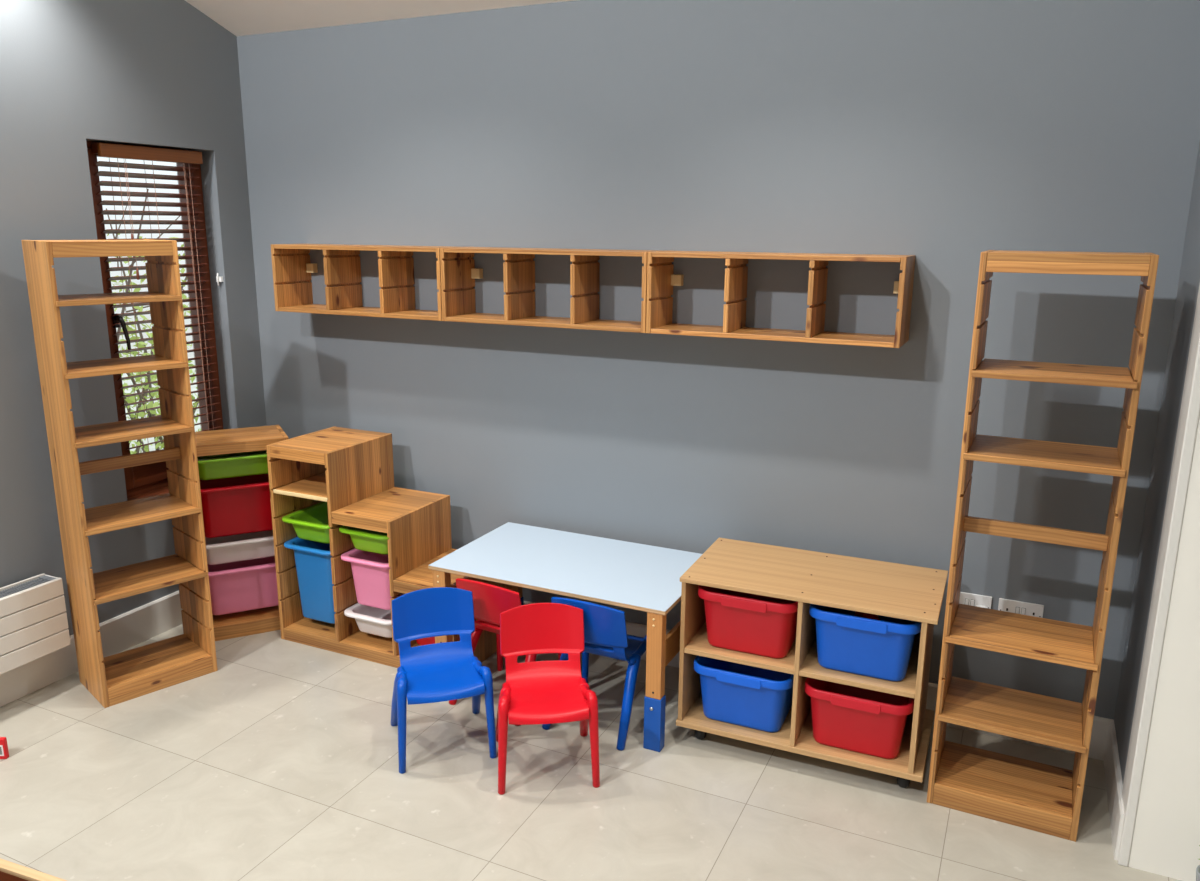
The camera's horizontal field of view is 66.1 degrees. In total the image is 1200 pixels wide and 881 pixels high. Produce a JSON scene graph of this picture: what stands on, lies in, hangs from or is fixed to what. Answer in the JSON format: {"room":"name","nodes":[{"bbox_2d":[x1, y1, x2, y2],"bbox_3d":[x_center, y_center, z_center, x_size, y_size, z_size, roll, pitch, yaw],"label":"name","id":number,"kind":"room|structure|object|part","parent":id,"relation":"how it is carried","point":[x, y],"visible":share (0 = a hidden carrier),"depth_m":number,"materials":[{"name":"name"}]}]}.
{"room":"children's room","nodes":[
{"label":"children's room","id":0,"kind":"room"},
{"bbox_2d":[0,0,266,635],"bbox_3d":[-3.206,-1.110,1.533,0.250,5.280,6.500,7,14,25],"label":"wall","id":1,"kind":"structure","parent":0,"point":[152,73],"depth_m":3.75,"materials":[{"name":"grey paint"}]},
{"bbox_2d":[0,573,70,674],"bbox_3d":[-2.523,0.839,2.995,0.112,0.289,1.600,7,14,25],"label":"radiator","id":2,"kind":"object","parent":1,"relation":"attached to","point":[33,615],"visible":1,"depth_m":3.56,"materials":[{"name":"white metal"}]},
{"bbox_3d":[-2.568,0.834,3.016,0.012,0.289,1.600,7,14,25],"label":"panel","id":3,"kind":"part","parent":2,"relation":"part of","materials":[{"name":"white metal"}]},
{"bbox_2d":[0,575,55,597],"bbox_3d":[-2.396,0.647,3.226,0.083,0.008,0.995,7,14,25],"label":"grille","id":4,"kind":"object","parent":2,"relation":"attached to","point":[33,586],"depth_m":3.57,"materials":[{"name":"grey metal"}]},
{"bbox_2d":[0,591,182,706],"bbox_3d":[-3.107,1.320,2.034,0.015,0.162,6.484,7,14,25],"label":"baseboard","id":5,"kind":"structure","parent":1,"relation":"attached to","point":[124,631],"depth_m":4.00,"materials":[{"name":"white paint"}]},
{"bbox_2d":[86,141,223,500],"bbox_3d":[-1.991,-0.527,4.185,0.162,1.556,0.645,7,14,25],"label":"window","id":6,"kind":"structure","parent":1,"relation":"in","point":[142,481],"depth_m":4.18,"materials":[{"name":"red wood"}]},
{"bbox_3d":[-2.070,-0.470,3.993,0.055,0.159,0.043,7,14,25],"label":"handle","id":7,"kind":"part","parent":6,"relation":"part of","materials":[{"name":"black metal"}]},
{"bbox_3d":[-1.971,0.223,4.347,0.106,0.022,0.643,7,14,25],"label":"sill","id":8,"kind":"part","parent":6,"relation":"part of","materials":[{"name":"red wood"}]},
{"bbox_3d":[-2.031,-0.586,4.194,0.006,1.346,0.457,7,14,25],"label":"glass","id":9,"kind":"part","parent":6,"relation":"part of","materials":[{"name":"white"}]},
{"bbox_2d":[91,143,221,452],"bbox_3d":[-1.970,-0.606,4.168,0.070,1.374,0.518,7,14,25],"label":"blind","id":10,"kind":"object","parent":6,"relation":"attached to","point":[117,151],"visible":0.73,"depth_m":4.07,"materials":[{"name":"brown wood"}]},
{"bbox_3d":[-1.974,-1.255,4.017,0.036,0.040,0.504,7,14,25],"label":"head rail","id":11,"kind":"part","parent":10,"relation":"part of","materials":[{"name":"red wood"}]},
{"bbox_3d":[-2.006,-1.041,3.914,0.002,0.321,0.002,-1,13,-5],"label":"tilt cord","id":12,"kind":"part","parent":10,"relation":"part of","materials":[{"name":"fabric"}]},
{"bbox_3d":[-2.052,-0.553,4.023,0.053,1.320,0.002,7,14,25],"label":"ladder cord","id":13,"kind":"part","parent":10,"relation":"part of","materials":[{"name":"fabric"}]},
{"bbox_3d":[-2.003,-0.972,3.938,0.002,0.466,0.002,-1,13,-5],"label":"tilt cord","id":14,"kind":"part","parent":10,"relation":"part of","materials":[{"name":"fabric"}]},
{"bbox_3d":[-1.979,-0.588,4.173,0.053,1.320,0.002,7,14,25],"label":"ladder cord","id":15,"kind":"part","parent":10,"relation":"part of","materials":[{"name":"fabric"}]},
{"bbox_3d":[-1.906,-0.622,4.323,0.053,1.320,0.002,7,14,25],"label":"ladder cord","id":16,"kind":"part","parent":10,"relation":"part of","materials":[{"name":"fabric"}]},
{"bbox_3d":[-1.878,-0.625,4.294,0.003,1.301,0.006,7,14,25],"label":"pull cord","id":17,"kind":"part","parent":10,"relation":"part of","materials":[{"name":"fabric"}]},
{"bbox_3d":[-1.865,-0.631,4.320,0.003,1.301,0.006,7,14,25],"label":"pull cord","id":18,"kind":"part","parent":10,"relation":"part of","materials":[{"name":"fabric"}]},
{"bbox_2d":[216,273,222,285],"bbox_3d":[-1.821,-0.770,4.398,0.033,0.059,0.024,7,14,25],"label":"cleat","id":19,"kind":"object","parent":1,"relation":"attached to","point":[218,278],"visible":1,"depth_m":4.39,"materials":[{"name":"white plastic"}]},
{"bbox_2d":[185,0,572,35],"bbox_3d":[-0.211,-2.085,-0.136,6.850,2.432,6.520,7,14,25],"label":"ceiling","id":20,"kind":"structure","parent":0,"point":[239,17],"depth_m":3.96,"materials":[{"name":"beige paint"}]},
{"bbox_2d":[0,624,1180,880],"bbox_3d":[-0.179,1.768,0.734,6.520,0.080,6.520,7,14,25],"label":"floor","id":21,"kind":"structure","parent":0,"point":[280,762],"depth_m":3.06,"materials":[{"name":"beige tile"}]},
{"bbox_2d":[0,737,8,758],"bbox_3d":[-2.174,1.086,3.249,0.160,0.078,0.020,0,13,-2],"label":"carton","id":22,"kind":"object","parent":21,"relation":"on","point":[4,753],"visible":1,"depth_m":3.25,"materials":[{"name":"red cardboard"}]},
{"bbox_2d":[0,858,66,880],"bbox_3d":[-1.506,1.201,1.957,0.950,0.450,0.440,5,14,20],"label":"table","id":23,"kind":"object","parent":21,"relation":"on","point":[9,871],"visible":1,"depth_m":2.04,"materials":[{"name":"brown wood"}]},
{"bbox_2d":[21,239,217,707],"bbox_3d":[-1.875,0.119,3.649,0.311,1.783,0.445,13,18,43],"label":"shelving unit","id":24,"kind":"object","parent":21,"relation":"on","point":[127,675],"visible":1,"depth_m":3.63,"materials":[{"name":"brown wood"}]},
{"bbox_3d":[-2.029,0.152,3.505,0.301,1.783,0.018,13,18,43],"label":"panel","id":25,"kind":"part","parent":24,"relation":"part of","materials":[{"name":"brown wood"}]},
{"bbox_3d":[-1.772,-0.699,3.360,0.017,0.056,0.408,13,18,43],"label":"rail","id":26,"kind":"part","parent":24,"relation":"part of","materials":[{"name":"brown wood"}]},
{"bbox_3d":[-1.869,-0.539,3.494,0.307,0.019,0.429,13,18,43],"label":"shelf","id":27,"kind":"part","parent":24,"relation":"part of","materials":[{"name":"brown wood"}]},
{"bbox_3d":[-1.870,-0.288,3.553,0.307,0.019,0.429,13,18,43],"label":"shelf","id":28,"kind":"part","parent":24,"relation":"part of","materials":[{"name":"brown wood"}]},
{"bbox_3d":[-1.866,0.082,3.632,0.018,0.047,0.408,13,18,43],"label":"rail","id":29,"kind":"part","parent":24,"relation":"part of","materials":[{"name":"brown wood"}]},
{"bbox_3d":[-1.872,-0.037,3.611,0.307,0.019,0.429,13,18,43],"label":"shelf","id":30,"kind":"part","parent":24,"relation":"part of","materials":[{"name":"brown wood"}]},
{"bbox_3d":[-1.874,0.290,3.688,0.307,0.019,0.429,13,18,43],"label":"shelf","id":31,"kind":"part","parent":24,"relation":"part of","materials":[{"name":"brown wood"}]},
{"bbox_3d":[-1.876,0.559,3.751,0.307,0.019,0.429,13,18,43],"label":"shelf","id":32,"kind":"part","parent":24,"relation":"part of","materials":[{"name":"brown wood"}]},
{"bbox_3d":[-1.783,0.973,3.750,0.017,0.075,0.408,13,18,43],"label":"kick rail","id":33,"kind":"part","parent":24,"relation":"part of","materials":[{"name":"brown wood"}]},
{"bbox_3d":[-1.728,0.085,3.801,0.301,1.783,0.018,13,18,43],"label":"panel","id":34,"kind":"part","parent":24,"relation":"part of","materials":[{"name":"brown wood"}]},
{"bbox_2d":[195,425,288,640],"bbox_3d":[-1.666,0.421,4.276,0.440,0.914,0.297,-6,15,-26],"label":"storage unit","id":35,"kind":"object","parent":21,"relation":"on","point":[249,439],"visible":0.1,"depth_m":4.21,"materials":[{"name":"brown wood"}]},
{"bbox_2d":[197,450,267,479],"bbox_3d":[-1.662,0.095,4.197,0.402,0.100,0.285,-6,15,-26],"label":"bin","id":36,"kind":"object","parent":35,"relation":"in","point":[220,466],"visible":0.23,"depth_m":4.10,"materials":[{"name":"green plastic"}]},
{"bbox_2d":[199,474,272,537],"bbox_3d":[-1.664,0.291,4.243,0.402,0.235,0.285,-6,15,-26],"label":"bin","id":37,"kind":"object","parent":35,"relation":"in","point":[233,505],"visible":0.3,"depth_m":4.15,"materials":[{"name":"red plastic"}]},
{"bbox_2d":[205,530,274,564],"bbox_3d":[-1.665,0.479,4.287,0.402,0.105,0.285,-6,15,-26],"label":"bin","id":38,"kind":"object","parent":35,"relation":"in","point":[255,545],"visible":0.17,"depth_m":4.20,"materials":[{"name":"white plastic"}]},
{"bbox_3d":[-1.600,0.029,4.057,0.403,0.050,0.018,-6,15,-26],"label":"rail","id":39,"kind":"part","parent":35,"relation":"part of","materials":[{"name":"brown wood"}]},
{"bbox_2d":[208,556,278,614],"bbox_3d":[-1.666,0.662,4.330,0.402,0.220,0.285,-6,15,-26],"label":"bin","id":40,"kind":"object","parent":35,"relation":"in","point":[246,585],"visible":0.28,"depth_m":4.24,"materials":[{"name":"pink plastic"}]},
{"bbox_3d":[-1.606,0.862,4.251,0.403,0.066,0.018,-6,15,-26],"label":"kick rail","id":41,"kind":"part","parent":35,"relation":"part of","materials":[{"name":"brown wood"}]},
{"bbox_3d":[-1.477,0.400,4.368,0.018,0.914,0.297,-6,15,-26],"label":"panel","id":42,"kind":"part","parent":35,"relation":"part of","materials":[{"name":"brown wood"}]},
{"bbox_2d":[266,426,507,667],"bbox_3d":[-0.932,0.469,4.102,0.950,0.910,0.434,6,14,24],"label":"storage unit","id":43,"kind":"object","parent":21,"relation":"on","point":[350,470],"visible":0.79,"depth_m":4.06,"materials":[{"name":"brown wood"}]},
{"bbox_3d":[-1.293,0.062,3.947,0.303,0.052,0.018,6,14,24],"label":"rail","id":44,"kind":"part","parent":43,"relation":"part of","materials":[{"name":"brown wood"}]},
{"bbox_3d":[-1.354,0.420,4.295,0.018,0.910,0.434,6,14,24],"label":"panel","id":45,"kind":"part","parent":43,"relation":"part of","materials":[{"name":"brown wood"}]},
{"bbox_2d":[276,472,326,497],"bbox_3d":[-1.210,0.197,4.163,0.303,0.017,0.394,6,14,24],"label":"shelf","id":46,"kind":"object","parent":43,"relation":"attached to","point":[310,484],"depth_m":4.09,"materials":[{"name":"brown wood"}]},
{"bbox_2d":[282,501,329,543],"bbox_3d":[-1.211,0.370,4.205,0.302,0.100,0.400,6,14,24],"label":"bin","id":47,"kind":"object","parent":43,"relation":"in","point":[310,523],"visible":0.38,"depth_m":4.09,"materials":[{"name":"green plastic"}]},
{"bbox_2d":[284,537,335,623],"bbox_3d":[-1.212,0.613,4.261,0.302,0.360,0.400,6,14,24],"label":"bin","id":48,"kind":"object","parent":43,"relation":"in","point":[312,558],"visible":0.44,"depth_m":4.12,"materials":[{"name":"blue plastic"}]},
{"bbox_3d":[-1.024,0.927,4.016,0.913,0.055,0.018,6,14,24],"label":"kick rail","id":49,"kind":"part","parent":43,"relation":"part of","materials":[{"name":"brown wood"}]},
{"bbox_3d":[-1.009,0.342,3.874,0.291,0.052,0.018,6,14,24],"label":"rail","id":50,"kind":"part","parent":43,"relation":"part of","materials":[{"name":"brown wood"}]},
{"bbox_2d":[339,525,388,554],"bbox_3d":[-0.924,0.402,4.074,0.290,0.100,0.400,6,14,24],"label":"bin","id":51,"kind":"object","parent":43,"relation":"in","point":[362,539],"visible":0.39,"depth_m":3.93,"materials":[{"name":"green plastic"}]},
{"bbox_2d":[341,548,391,609],"bbox_3d":[-0.926,0.587,4.117,0.290,0.228,0.400,6,14,24],"label":"bin","id":52,"kind":"object","parent":43,"relation":"in","point":[370,570],"visible":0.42,"depth_m":3.98,"materials":[{"name":"pink plastic"}]},
{"bbox_2d":[344,603,392,637],"bbox_3d":[-0.927,0.776,4.161,0.290,0.100,0.400,6,14,24],"label":"bin","id":53,"kind":"object","parent":43,"relation":"in","point":[372,620],"visible":0.38,"depth_m":4.03,"materials":[{"name":"white plastic"}]},
{"bbox_3d":[-0.735,0.621,3.806,0.280,0.052,0.018,6,14,24],"label":"rail","id":54,"kind":"part","parent":43,"relation":"part of","materials":[{"name":"brown wood"}]},
{"bbox_2d":[401,593,434,644],"bbox_3d":[-0.651,0.743,4.019,0.278,0.228,0.400,6,14,24],"label":"bin","id":55,"kind":"object","parent":43,"relation":"in","point":[431,640],"visible":0.09,"depth_m":3.91,"materials":[{"name":"red plastic"}]},
{"bbox_3d":[-0.512,0.764,3.966,0.018,0.402,0.434,6,14,24],"label":"panel","id":56,"kind":"part","parent":43,"relation":"part of","materials":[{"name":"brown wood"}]},
{"bbox_2d":[391,587,496,773],"bbox_3d":[-0.578,0.847,3.327,0.344,0.545,0.367,-4,14,-17],"label":"child chair","id":57,"kind":"object","parent":21,"relation":"on","point":[446,671],"visible":1,"depth_m":3.36,"materials":[{"name":"blue plastic"}]},
{"bbox_3d":[-0.742,0.953,3.388,0.042,0.307,0.203,-6,14,-25],"label":"leg","id":58,"kind":"part","parent":57,"relation":"part of","materials":[{"name":"blue plastic"}]},
{"bbox_3d":[-0.699,0.835,3.263,0.031,0.047,0.139,-4,14,-17],"label":"rail","id":59,"kind":"part","parent":57,"relation":"part of","materials":[{"name":"blue plastic"}]},
{"bbox_3d":[-0.678,0.979,3.191,0.036,0.341,0.097,0,13,0],"label":"leg","id":60,"kind":"part","parent":57,"relation":"part of","materials":[{"name":"blue plastic"}]},
{"bbox_3d":[-0.445,0.818,3.342,0.031,0.047,0.139,-4,14,-17],"label":"rail","id":61,"kind":"part","parent":57,"relation":"part of","materials":[{"name":"blue plastic"}]},
{"bbox_3d":[-0.467,0.935,3.473,0.042,0.307,0.203,-2,13,-10],"label":"leg","id":62,"kind":"part","parent":57,"relation":"part of","materials":[{"name":"blue plastic"}]},
{"bbox_3d":[-0.405,0.961,3.276,0.036,0.341,0.097,-9,16,-34],"label":"leg","id":63,"kind":"part","parent":57,"relation":"part of","materials":[{"name":"blue plastic"}]},
{"bbox_2d":[449,578,561,725],"bbox_3d":[-0.364,0.770,3.661,0.344,0.545,0.367,8,15,29],"label":"child chair","id":64,"kind":"object","parent":21,"relation":"on","point":[489,600],"visible":0.34,"depth_m":3.50,"materials":[{"name":"red plastic"}]},
{"bbox_3d":[-0.531,0.885,3.688,0.042,0.307,0.203,10,16,36],"label":"leg","id":65,"kind":"part","parent":64,"relation":"part of","materials":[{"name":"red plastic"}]},
{"bbox_3d":[-0.427,0.825,3.858,0.036,0.341,0.097,3,13,11],"label":"leg","id":66,"kind":"part","parent":64,"relation":"part of","materials":[{"name":"red plastic"}]},
{"bbox_3d":[-0.280,0.919,3.549,0.042,0.307,0.203,6,14,21],"label":"leg","id":67,"kind":"part","parent":64,"relation":"part of","materials":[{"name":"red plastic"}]},
{"bbox_2d":[496,603,599,794],"bbox_3d":[-0.190,0.881,3.192,0.344,0.545,0.367,-1,13,-8],"label":"child chair","id":68,"kind":"object","parent":21,"relation":"on","point":[537,692],"visible":1,"depth_m":3.24,"materials":[{"name":"red plastic"}]},
{"bbox_3d":[-0.345,0.981,3.280,0.042,0.307,0.203,-3,14,-15],"label":"leg","id":69,"kind":"part","parent":68,"relation":"part of","materials":[{"name":"red plastic"}]},
{"bbox_3d":[-0.316,1.008,3.076,0.036,0.341,0.097,3,13,10],"label":"leg","id":70,"kind":"part","parent":68,"relation":"part of","materials":[{"name":"red plastic"}]},
{"bbox_3d":[-0.319,0.864,3.150,0.031,0.047,0.139,-1,13,-8],"label":"rail","id":71,"kind":"part","parent":68,"relation":"part of","materials":[{"name":"red plastic"}]},
{"bbox_3d":[-0.055,0.857,3.185,0.031,0.047,0.139,-1,13,-8],"label":"rail","id":72,"kind":"part","parent":68,"relation":"part of","materials":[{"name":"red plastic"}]},
{"bbox_3d":[-0.059,0.974,3.318,0.042,0.307,0.203,0,13,0],"label":"leg","id":73,"kind":"part","parent":68,"relation":"part of","materials":[{"name":"red plastic"}]},
{"bbox_3d":[-0.032,1.001,3.113,0.036,0.341,0.097,-6,15,-25],"label":"leg","id":74,"kind":"part","parent":68,"relation":"part of","materials":[{"name":"red plastic"}]},
{"bbox_2d":[428,522,701,751],"bbox_3d":[-0.096,0.747,3.730,0.998,0.548,0.609,7,14,25],"label":"table","id":75,"kind":"object","parent":21,"relation":"on","point":[642,577],"visible":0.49,"depth_m":3.57,"materials":[{"name":"white laminate"}]},
{"bbox_3d":[-0.624,0.664,3.656,0.058,0.327,0.042,7,14,25],"label":"leg","id":76,"kind":"part","parent":75,"relation":"part of","materials":[{"name":"brown wood"}]},
{"bbox_3d":[-0.489,0.581,3.885,0.018,0.105,0.507,7,14,25],"label":"rail","id":77,"kind":"part","parent":75,"relation":"part of","materials":[{"name":"brown wood"}]},
{"bbox_3d":[-0.385,0.552,4.142,0.058,0.327,0.042,7,14,25],"label":"leg","id":78,"kind":"part","parent":75,"relation":"part of","materials":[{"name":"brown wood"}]},
{"bbox_3d":[0.199,0.758,3.274,0.058,0.327,0.042,7,14,25],"label":"leg","id":79,"kind":"part","parent":75,"relation":"part of","materials":[{"name":"brown wood"}]},
{"bbox_3d":[0.318,0.733,3.524,0.018,0.105,0.507,7,14,25],"label":"rail","id":80,"kind":"part","parent":75,"relation":"part of","materials":[{"name":"brown wood"}]},
{"bbox_2d":[542,597,646,750],"bbox_3d":[0.012,0.811,3.499,0.344,0.545,0.367,7,15,26],"label":"child chair","id":81,"kind":"object","parent":21,"relation":"on","point":[605,632],"visible":0.66,"depth_m":3.35,"materials":[{"name":"blue plastic"}]},
{"bbox_3d":[-0.155,0.927,3.516,0.042,0.307,0.203,9,16,33],"label":"leg","id":82,"kind":"part","parent":81,"relation":"part of","materials":[{"name":"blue plastic"}]},
{"bbox_3d":[-0.061,0.866,3.692,0.036,0.341,0.097,2,13,8],"label":"leg","id":83,"kind":"part","parent":81,"relation":"part of","materials":[{"name":"blue plastic"}]},
{"bbox_3d":[0.104,0.958,3.391,0.042,0.307,0.203,5,14,18],"label":"leg","id":84,"kind":"part","parent":81,"relation":"part of","materials":[{"name":"blue plastic"}]},
{"bbox_3d":[0.141,0.796,3.453,0.031,0.047,0.139,7,15,26],"label":"rail","id":85,"kind":"part","parent":81,"relation":"part of","materials":[{"name":"blue plastic"}]},
{"bbox_2d":[676,538,947,787],"bbox_3d":[0.761,0.789,3.336,0.853,0.655,0.472,6,14,23],"label":"base cabinet","id":86,"kind":"object","parent":21,"relation":"on","point":[895,590],"visible":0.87,"depth_m":3.21,"materials":[{"name":"brown wood"}]},
{"bbox_3d":[0.385,0.709,3.489,0.016,0.536,0.461,6,14,23],"label":"panel","id":87,"kind":"part","parent":86,"relation":"part of","materials":[{"name":"brown wood"}]},
{"bbox_2d":[684,622,795,673],"bbox_3d":[0.572,0.720,3.408,0.392,0.018,0.459,6,14,23],"label":"shelf","id":88,"kind":"object","parent":86,"relation":"attached to","point":[697,643],"depth_m":3.23,"materials":[{"name":"brown wood"}]},
{"bbox_2d":[694,655,793,731],"bbox_3d":[0.565,0.886,3.424,0.360,0.222,0.404,6,14,23],"label":"tub","id":89,"kind":"object","parent":86,"relation":"on","point":[753,697],"visible":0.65,"depth_m":3.27,"materials":[{"name":"blue plastic"}]},
{"bbox_2d":[698,585,797,657],"bbox_3d":[0.573,0.608,3.356,0.360,0.222,0.404,6,14,23],"label":"tub","id":90,"kind":"object","parent":86,"relation":"on","point":[761,625],"visible":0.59,"depth_m":3.20,"materials":[{"name":"red plastic"}]},
{"bbox_2d":[799,635,919,697],"bbox_3d":[0.938,0.759,3.250,0.374,0.018,0.459,6,14,23],"label":"shelf","id":91,"kind":"object","parent":86,"relation":"attached to","point":[809,666],"depth_m":3.08,"materials":[{"name":"brown wood"}]},
{"bbox_2d":[805,677,914,758],"bbox_3d":[0.931,0.926,3.266,0.360,0.222,0.404,6,14,23],"label":"tub","id":92,"kind":"object","parent":86,"relation":"on","point":[861,720],"visible":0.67,"depth_m":3.12,"materials":[{"name":"red plastic"}]},
{"bbox_2d":[809,604,921,680],"bbox_3d":[0.932,0.647,3.201,0.360,0.222,0.404,6,14,23],"label":"tub","id":93,"kind":"object","parent":86,"relation":"on","point":[846,642],"visible":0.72,"depth_m":3.04,"materials":[{"name":"blue plastic"}]},
{"bbox_3d":[0.921,0.698,3.190,0.200,0.102,0.180,5,14,19],"label":"toy box","id":94,"kind":"object","parent":93,"relation":"in","visible":0},
{"bbox_2d":[854,611,880,620],"bbox_3d":[0.913,0.611,3.151,0.098,0.084,0.060,0,13,-3],"label":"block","id":95,"kind":"object","parent":94,"relation":"on","point":[858,614],"visible":0.11,"depth_m":3.12,"materials":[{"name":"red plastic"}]},
{"bbox_3d":[1.116,0.787,3.174,0.017,0.536,0.461,6,14,23],"label":"panel","id":96,"kind":"part","parent":86,"relation":"part of","materials":[{"name":"brown wood"}]},
{"bbox_2d":[927,250,1158,841],"bbox_3d":[1.347,0.323,2.871,0.442,1.783,0.305,7,15,26],"label":"shelving unit","id":97,"kind":"object","parent":21,"relation":"on","point":[1032,795],"visible":1,"depth_m":2.86,"materials":[{"name":"brown wood"}]},
{"bbox_3d":[1.159,0.299,2.967,0.018,1.783,0.295,7,15,26],"label":"panel","id":98,"kind":"part","parent":97,"relation":"part of","materials":[{"name":"brown wood"}]},
{"bbox_3d":[1.281,1.182,2.949,0.405,0.075,0.017,7,15,26],"label":"kick rail","id":99,"kind":"part","parent":97,"relation":"part of","materials":[{"name":"brown wood"}]},
{"bbox_3d":[1.342,0.884,3.000,0.426,0.019,0.301,7,15,26],"label":"shelf","id":100,"kind":"part","parent":97,"relation":"part of","materials":[{"name":"brown wood"}]},
{"bbox_3d":[1.344,0.619,2.938,0.426,0.019,0.301,7,15,26],"label":"shelf","id":101,"kind":"part","parent":97,"relation":"part of","materials":[{"name":"brown wood"}]},
{"bbox_3d":[1.343,0.286,2.854,0.405,0.047,0.018,7,15,26],"label":"rail","id":102,"kind":"part","parent":97,"relation":"part of","materials":[{"name":"brown wood"}]},
{"bbox_3d":[1.348,0.040,2.803,0.426,0.019,0.301,7,15,26],"label":"shelf","id":103,"kind":"part","parent":97,"relation":"part of","materials":[{"name":"brown wood"}]},
{"bbox_3d":[1.349,-0.203,2.746,0.426,0.019,0.301,7,15,26],"label":"shelf","id":104,"kind":"part","parent":97,"relation":"part of","materials":[{"name":"brown wood"}]},
{"bbox_3d":[1.293,-0.491,2.558,0.405,0.056,0.017,7,15,26],"label":"rail","id":105,"kind":"part","parent":97,"relation":"part of","materials":[{"name":"brown wood"}]},
{"bbox_3d":[1.538,0.345,2.783,0.018,1.783,0.295,7,15,26],"label":"panel","id":106,"kind":"part","parent":97,"relation":"part of","materials":[{"name":"brown wood"}]},
{"bbox_2d":[237,0,1199,719],"bbox_3d":[0.028,-0.486,3.908,4.250,3.030,0.200,7,14,25],"label":"wall","id":107,"kind":"structure","parent":0,"point":[942,133],"depth_m":3.49,"materials":[{"name":"grey paint"}]},
{"bbox_2d":[271,244,449,320],"bbox_3d":[-1.030,-0.719,4.124,0.922,0.302,0.231,7,14,25],"label":"cubby shelf","id":108,"kind":"object","parent":107,"relation":"attached to","point":[292,269],"visible":0.87,"depth_m":4.14,"materials":[{"name":"brown wood"}]},
{"bbox_3d":[-1.439,-0.765,4.312,0.018,0.302,0.231,7,14,25],"label":"panel","id":109,"kind":"part","parent":108,"relation":"part of","materials":[{"name":"brown wood"}]},
{"bbox_3d":[-0.622,-0.672,3.936,0.018,0.302,0.231,7,14,25],"label":"panel","id":110,"kind":"part","parent":108,"relation":"part of","materials":[{"name":"brown wood"}]},
{"bbox_2d":[440,247,668,332],"bbox_3d":[-0.195,-0.623,3.740,0.922,0.302,0.231,7,14,25],"label":"cubby shelf","id":111,"kind":"object","parent":107,"relation":"attached to","point":[459,273],"visible":0.89,"depth_m":3.74,"materials":[{"name":"brown wood"}]},
{"bbox_3d":[-0.603,-0.670,3.928,0.018,0.302,0.231,7,14,25],"label":"panel","id":112,"kind":"part","parent":111,"relation":"part of","materials":[{"name":"brown wood"}]},
{"bbox_3d":[0.213,-0.576,3.552,0.018,0.302,0.231,7,14,25],"label":"panel","id":113,"kind":"part","parent":111,"relation":"part of","materials":[{"name":"brown wood"}]},
{"bbox_2d":[646,251,914,347],"bbox_3d":[0.640,-0.528,3.356,0.922,0.302,0.231,7,14,25],"label":"cubby shelf","id":114,"kind":"object","parent":107,"relation":"attached to","point":[661,279],"visible":1,"depth_m":3.33,"materials":[{"name":"brown wood"}]},
{"bbox_3d":[0.232,-0.574,3.544,0.018,0.302,0.231,7,14,25],"label":"panel","id":115,"kind":"part","parent":114,"relation":"part of","materials":[{"name":"brown wood"}]},
{"bbox_3d":[1.048,-0.481,3.168,0.018,0.302,0.231,7,14,25],"label":"panel","id":116,"kind":"part","parent":114,"relation":"part of","materials":[{"name":"brown wood"}]},
{"bbox_2d":[524,601,1113,760],"bbox_3d":[0.047,0.865,4.087,3.915,0.158,0.015,7,14,25],"label":"baseboard","id":117,"kind":"structure","parent":107,"relation":"attached to","point":[1100,726],"depth_m":3.43,"materials":[{"name":"white paint"}]},
{"bbox_2d":[959,592,991,608],"bbox_3d":[1.359,0.604,3.390,0.146,0.086,0.013,7,14,25],"label":"double socket","id":118,"kind":"object","parent":107,"relation":"attached to","point":[971,599],"visible":0.46,"depth_m":3.38,"materials":[{"name":"white plastic"}]},
{"bbox_2d":[998,598,1043,617],"bbox_3d":[1.514,0.622,3.319,0.148,0.086,0.013,7,14,25],"label":"double socket","id":119,"kind":"object","parent":107,"relation":"attached to","point":[1013,606],"visible":0.64,"depth_m":3.31,"materials":[{"name":"white plastic"}]},
{"bbox_2d":[1114,140,1199,782],"bbox_3d":[1.739,-0.214,2.684,0.085,3.080,0.600,7,14,25],"label":"wall","id":120,"kind":"structure","parent":0,"point":[1189,278],"depth_m":2.85,"materials":[{"name":"grey paint"}]},
{"bbox_2d":[1104,721,1123,859],"bbox_3d":[1.681,1.127,3.012,0.015,0.158,0.584,7,14,25],"label":"baseboard","id":121,"kind":"structure","parent":120,"relation":"attached to","point":[1114,785],"depth_m":2.96,"materials":[{"name":"white paint"}]},
{"bbox_2d":[1118,284,1199,866],"bbox_3d":[1.600,-0.206,2.469,0.028,3.000,0.142,7,14,25],"label":"trim","id":122,"kind":"structure","parent":120,"relation":"attached to","point":[1190,403],"depth_m":2.58,"materials":[{"name":"white paint"}]},
{"bbox_2d":[1128,415,1199,880],"bbox_3d":[2.768,-0.119,1.912,2.563,3.100,0.118,7,14,25],"label":"door","id":123,"kind":"structure","parent":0,"point":[1166,835],"depth_m":2.62,"materials":[{"name":"white paint"}]}
]}

